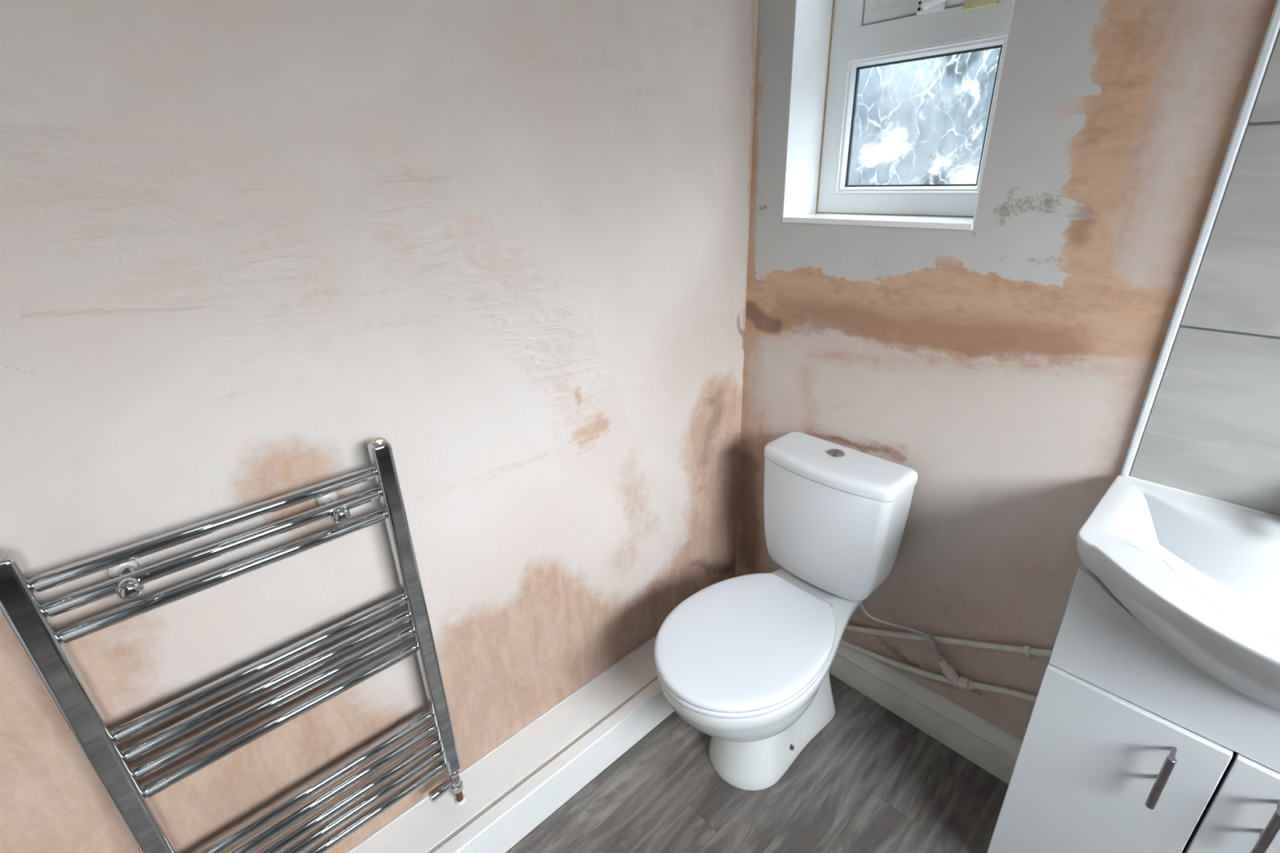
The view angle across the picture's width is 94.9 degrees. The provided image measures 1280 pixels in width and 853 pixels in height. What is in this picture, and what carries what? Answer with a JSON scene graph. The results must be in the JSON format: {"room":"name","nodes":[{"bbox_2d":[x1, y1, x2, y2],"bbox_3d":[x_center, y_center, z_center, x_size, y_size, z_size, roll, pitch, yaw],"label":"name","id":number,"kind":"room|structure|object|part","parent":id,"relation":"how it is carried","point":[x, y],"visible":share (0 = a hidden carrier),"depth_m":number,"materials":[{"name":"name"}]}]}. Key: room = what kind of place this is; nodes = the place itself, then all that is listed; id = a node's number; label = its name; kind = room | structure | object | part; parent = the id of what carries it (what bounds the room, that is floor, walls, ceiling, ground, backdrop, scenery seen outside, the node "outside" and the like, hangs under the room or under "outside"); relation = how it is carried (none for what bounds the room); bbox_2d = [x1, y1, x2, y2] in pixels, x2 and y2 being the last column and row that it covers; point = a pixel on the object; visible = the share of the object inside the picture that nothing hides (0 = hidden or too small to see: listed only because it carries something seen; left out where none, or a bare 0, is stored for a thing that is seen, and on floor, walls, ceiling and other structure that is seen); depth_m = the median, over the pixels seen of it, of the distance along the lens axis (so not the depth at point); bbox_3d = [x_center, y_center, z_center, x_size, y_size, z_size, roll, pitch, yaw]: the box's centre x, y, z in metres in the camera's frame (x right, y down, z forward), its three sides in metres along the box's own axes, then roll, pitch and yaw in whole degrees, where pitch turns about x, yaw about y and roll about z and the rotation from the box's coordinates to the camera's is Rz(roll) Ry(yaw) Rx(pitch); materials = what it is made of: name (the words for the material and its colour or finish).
{"room":"bathroom","nodes":[
{"label":"bathroom","id":0,"kind":"room"},
{"bbox_2d":[0,0,758,852],"bbox_3d":[-0.626,-0.105,0.823,2.500,2.400,0.001,-21,30,-38],"label":"wall","id":1,"kind":"structure","parent":0,"point":[246,246],"depth_m":0.98,"materials":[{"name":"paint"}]},
{"bbox_2d":[0,437,461,852],"bbox_3d":[-0.601,0.447,1.005,0.485,0.796,0.085,-21,30,-38],"label":"towel radiator","id":2,"kind":"object","parent":1,"relation":"attached to","point":[30,621],"visible":1,"depth_m":0.93,"materials":[{"name":"silver metal"}]},
{"bbox_3d":[-0.755,0.520,0.856,0.032,0.790,0.030,-21,30,-38],"label":"post","id":3,"kind":"part","parent":2,"relation":"part of","materials":[{"name":"silver metal"}]},
{"bbox_3d":[-0.600,0.137,0.858,0.429,0.021,0.021,-21,30,-38],"label":"rail","id":4,"kind":"part","parent":2,"relation":"part of","materials":[{"name":"silver metal"}]},
{"bbox_3d":[-0.599,0.172,0.873,0.429,0.021,0.021,-21,30,-38],"label":"rail","id":5,"kind":"part","parent":2,"relation":"part of","materials":[{"name":"silver metal"}]},
{"bbox_3d":[-0.597,0.212,0.890,0.429,0.021,0.021,-21,30,-38],"label":"rail","id":6,"kind":"part","parent":2,"relation":"part of","materials":[{"name":"silver metal"}]},
{"bbox_3d":[-0.592,0.379,0.962,0.429,0.021,0.021,-21,30,-38],"label":"rail","id":7,"kind":"part","parent":2,"relation":"part of","materials":[{"name":"silver metal"}]},
{"bbox_3d":[-0.590,0.416,0.978,0.429,0.021,0.021,-21,30,-38],"label":"rail","id":8,"kind":"part","parent":2,"relation":"part of","materials":[{"name":"silver metal"}]},
{"bbox_3d":[-0.589,0.450,0.993,0.429,0.021,0.021,-21,30,-38],"label":"rail","id":9,"kind":"part","parent":2,"relation":"part of","materials":[{"name":"silver metal"}]},
{"bbox_3d":[-0.588,0.487,1.009,0.429,0.021,0.021,-21,30,-38],"label":"rail","id":10,"kind":"part","parent":2,"relation":"part of","materials":[{"name":"silver metal"}]},
{"bbox_3d":[-0.582,0.653,1.081,0.429,0.021,0.021,-21,30,-38],"label":"rail","id":11,"kind":"part","parent":2,"relation":"part of","materials":[{"name":"silver metal"}]},
{"bbox_3d":[-0.581,0.686,1.095,0.429,0.021,0.021,-21,30,-38],"label":"rail","id":12,"kind":"part","parent":2,"relation":"part of","materials":[{"name":"silver metal"}]},
{"bbox_3d":[-0.580,0.724,1.111,0.429,0.021,0.021,-21,30,-38],"label":"rail","id":13,"kind":"part","parent":2,"relation":"part of","materials":[{"name":"silver metal"}]},
{"bbox_3d":[-0.579,0.756,1.125,0.429,0.021,0.021,-21,30,-38],"label":"rail","id":14,"kind":"part","parent":2,"relation":"part of","materials":[{"name":"silver metal"}]},
{"bbox_3d":[-0.578,0.791,1.140,0.429,0.021,0.021,-21,30,-38],"label":"rail","id":15,"kind":"part","parent":2,"relation":"part of","materials":[{"name":"silver metal"}]},
{"bbox_3d":[-0.423,0.389,1.134,0.032,0.790,0.030,-21,30,-38],"label":"post","id":16,"kind":"part","parent":2,"relation":"part of","materials":[{"name":"silver metal"}]},
{"bbox_2d":[427,769,466,805],"bbox_3d":[-0.426,0.805,1.296,0.074,0.102,0.027,-21,30,-38],"label":"radiator valve","id":17,"kind":"object","parent":2,"relation":"attached to","point":[455,783],"visible":0.88,"depth_m":1.29,"materials":[{"name":"silver metal"}]},
{"bbox_2d":[505,673,1008,852],"bbox_3d":[0.191,1.332,0.522,2.500,0.050,2.300,-21,30,-38],"label":"floor","id":18,"kind":"structure","parent":0,"point":[870,780],"depth_m":1.43,"materials":[{"name":"grey laminate"}]},
{"bbox_2d":[351,636,657,852],"bbox_3d":[-0.551,0.957,1.235,2.498,0.120,0.115,-21,30,-38],"label":"pipe boxing","id":19,"kind":"structure","parent":18,"relation":"on","point":[428,824],"depth_m":1.42,"materials":[{"name":"white paint"}]},
{"bbox_2d":[346,634,657,852],"bbox_3d":[-0.588,0.886,1.252,2.488,0.006,0.006,-21,30,-38],"label":"trim","id":20,"kind":"structure","parent":19,"relation":"on","point":[655,636],"depth_m":1.46,"materials":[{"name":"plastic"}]},
{"bbox_2d":[426,675,657,852],"bbox_3d":[-0.510,0.974,1.193,2.498,0.118,0.008,-21,30,-38],"label":"trim","id":21,"kind":"structure","parent":18,"relation":"on","point":[638,691],"depth_m":1.39,"materials":[{"name":"white wood"}]},
{"bbox_2d":[432,678,674,852],"bbox_3d":[-0.495,0.979,1.178,2.498,0.120,0.036,-21,30,-38],"label":"baseboard","id":22,"kind":"structure","parent":18,"relation":"on","point":[502,826],"depth_m":1.41,"materials":[{"name":"white paint"}]},
{"bbox_2d":[653,431,917,790],"bbox_3d":[0.312,0.493,1.435,0.664,0.760,0.367,-21,30,-38],"label":"toilet","id":23,"kind":"object","parent":18,"relation":"on","point":[746,660],"visible":1,"depth_m":1.39,"materials":[{"name":"ceramic"}]},
{"bbox_3d":[0.239,0.478,1.349,0.459,0.024,0.355,-21,30,-38],"label":"lid","id":24,"kind":"part","parent":23,"relation":"part of","materials":[{"name":"plastic"}]},
{"bbox_3d":[0.486,0.064,1.458,0.031,0.002,0.033,-21,30,-38],"label":"push plate","id":25,"kind":"part","parent":23,"relation":"part of","materials":[{"name":"metal"}]},
{"bbox_3d":[0.477,0.091,1.449,0.170,0.034,0.354,-21,30,-38],"label":"cistern lid","id":26,"kind":"part","parent":23,"relation":"part of","materials":[{"name":"ceramic"}]},
{"bbox_2d":[986,564,1279,852],"bbox_3d":[0.960,0.631,1.008,0.309,0.804,0.478,-21,30,-38],"label":"vanity unit","id":27,"kind":"object","parent":18,"relation":"on","point":[1128,745],"visible":0.87,"depth_m":0.95,"materials":[{"name":"wood"}]},
{"bbox_3d":[0.801,0.683,1.047,0.020,0.512,0.237,-21,30,-38],"label":"door","id":28,"kind":"part","parent":27,"relation":"part of","materials":[{"name":"white laminate"}]},
{"bbox_3d":[0.817,0.549,0.919,0.037,0.109,0.012,-21,30,-38],"label":"handle","id":29,"kind":"part","parent":27,"relation":"part of","materials":[{"name":"metal"}]},
{"bbox_3d":[0.875,0.384,0.825,0.012,0.200,0.478,-21,30,-38],"label":"fascia panel","id":30,"kind":"part","parent":27,"relation":"part of","materials":[{"name":"white laminate"}]},
{"bbox_2d":[1075,475,1279,710],"bbox_3d":[0.922,0.291,0.834,0.421,0.154,0.512,-21,30,-38],"label":"basin","id":31,"kind":"object","parent":27,"relation":"in","point":[1202,575],"visible":1,"depth_m":0.91,"materials":[{"name":"ceramic"}]},
{"bbox_3d":[0.892,0.698,0.967,0.003,0.483,0.445,-21,30,-38],"label":"shadow panel","id":32,"kind":"part","parent":27,"relation":"part of","materials":[{"name":"white laminate"}]},
{"bbox_3d":[0.964,0.748,0.882,0.020,0.512,0.237,-21,30,-38],"label":"door","id":33,"kind":"part","parent":27,"relation":"part of","materials":[{"name":"white laminate"}]},
{"bbox_3d":[0.896,0.581,0.840,0.037,0.109,0.012,-21,30,-38],"label":"handle","id":34,"kind":"part","parent":27,"relation":"part of","materials":[{"name":"metal"}]},
{"bbox_2d":[734,0,1276,741],"bbox_3d":[1.072,-0.154,0.804,0.001,2.400,2.300,-21,30,-38],"label":"wall","id":35,"kind":"structure","parent":0,"point":[1008,362],"depth_m":1.22,"materials":[{"name":"paint"}]},
{"bbox_2d":[829,638,1022,784],"bbox_3d":[1.151,0.915,1.192,0.026,0.126,2.138,-21,30,-38],"label":"baseboard","id":36,"kind":"structure","parent":35,"relation":"attached to","point":[992,748],"depth_m":1.56,"materials":[{"name":"white paint"}]},
{"bbox_2d":[839,639,1037,702],"bbox_3d":[0.749,0.626,1.521,0.035,0.193,0.554,-21,30,-38],"label":"supply pipe","id":37,"kind":"object","parent":35,"relation":"attached to","point":[951,677],"visible":0.8,"depth_m":1.47,"materials":[{"name":"white plastic"}]},
{"bbox_2d":[859,602,944,662],"bbox_3d":[0.659,0.503,1.508,0.241,0.159,0.033,11,26,27],"label":"flexible hose","id":38,"kind":"object","parent":37,"relation":"attached to","point":[936,655],"visible":0.9,"depth_m":1.49,"materials":[{"name":"plastic"}]},
{"bbox_2d":[844,624,1052,658],"bbox_3d":[0.714,0.535,1.534,0.028,0.284,0.615,-21,30,-38],"label":"pipe","id":39,"kind":"object","parent":35,"relation":"attached to","point":[1027,651],"visible":0.75,"depth_m":1.43,"materials":[{"name":"white plastic"}]},
{"bbox_2d":[1120,0,1279,476],"bbox_3d":[0.887,-0.586,0.812,0.011,1.598,0.013,-21,30,-38],"label":"trim","id":40,"kind":"structure","parent":35,"relation":"attached to","point":[1273,27],"depth_m":0.92,"materials":[{"name":"plastic"}]},
{"bbox_2d":[1129,31,1279,515],"bbox_3d":[1.374,-0.028,0.490,0.006,2.393,1.388,-21,30,-38],"label":"wall tiles","id":41,"kind":"structure","parent":35,"relation":"attached to","point":[1212,430],"depth_m":0.95,"materials":[{"name":"grey tile"}]},
{"bbox_2d":[1128,29,1279,475],"bbox_3d":[1.377,-0.029,0.492,0.006,2.399,1.391,-21,30,-38],"label":"wall","id":42,"kind":"structure","parent":0,"point":[1271,122],"depth_m":0.93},
{"bbox_2d":[1124,475,1279,518],"bbox_3d":[1.074,0.161,0.931,0.006,0.006,0.496,-21,30,-38],"label":"trim","id":43,"kind":"structure","parent":42,"relation":"attached to","point":[1125,476],"depth_m":1.02,"materials":[{"name":"plastic"}]},
{"bbox_3d":[1.176,-0.172,0.900,0.279,2.450,2.300,-21,30,-38],"label":"wall","id":44,"kind":"structure","parent":0,"visible":0},
{"bbox_2d":[782,0,833,217],"bbox_3d":[0.429,-0.913,1.395,0.220,0.795,0.002,-21,30,-38],"label":"window reveal","id":45,"kind":"structure","parent":44,"relation":"attached to","point":[813,18],"depth_m":1.42,"materials":[{"name":"white paint"}]},
{"bbox_2d":[782,0,1013,230],"bbox_3d":[0.577,-0.849,1.238,0.214,0.794,0.450,-21,30,-38],"label":"window","id":46,"kind":"structure","parent":44,"relation":"in","point":[865,35],"depth_m":1.34,"materials":[{"name":"white plastic"}]},
{"bbox_3d":[0.578,-0.486,1.383,0.184,0.013,0.450,-21,30,-38],"label":"sill","id":47,"kind":"part","parent":46,"relation":"part of","materials":[{"name":"white paint"}]},
{"bbox_3d":[0.637,-0.699,1.358,0.004,0.264,0.318,-21,30,-38],"label":"pane","id":48,"kind":"part","parent":46,"relation":"part of","materials":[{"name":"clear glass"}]},
{"bbox_3d":[0.617,-0.892,1.243,0.017,0.028,0.058,-21,30,-38],"label":"handle","id":49,"kind":"part","parent":46,"relation":"part of","materials":[{"name":"white plastic"}]},
{"bbox_3d":[0.615,-0.883,1.213,0.037,0.030,0.070,-21,30,-38],"label":"handle lever","id":50,"kind":"part","parent":46,"relation":"part of","materials":[{"name":"white plastic"}]},
{"bbox_2d":[962,0,999,10],"bbox_3d":[0.681,-0.853,1.173,0.017,0.026,0.064,-21,30,-38],"label":"sticker","id":51,"kind":"object","parent":46,"relation":"attached to","point":[968,5],"depth_m":1.18,"materials":[{"name":"yellow paper"}]},
{"bbox_2d":[972,0,1014,229],"bbox_3d":[0.734,-0.791,1.087,0.220,0.795,0.002,-21,30,-38],"label":"trim","id":52,"kind":"structure","parent":44,"relation":"attached to","point":[1014,0],"depth_m":1.09,"materials":[{"name":"white paint"}]}
]}

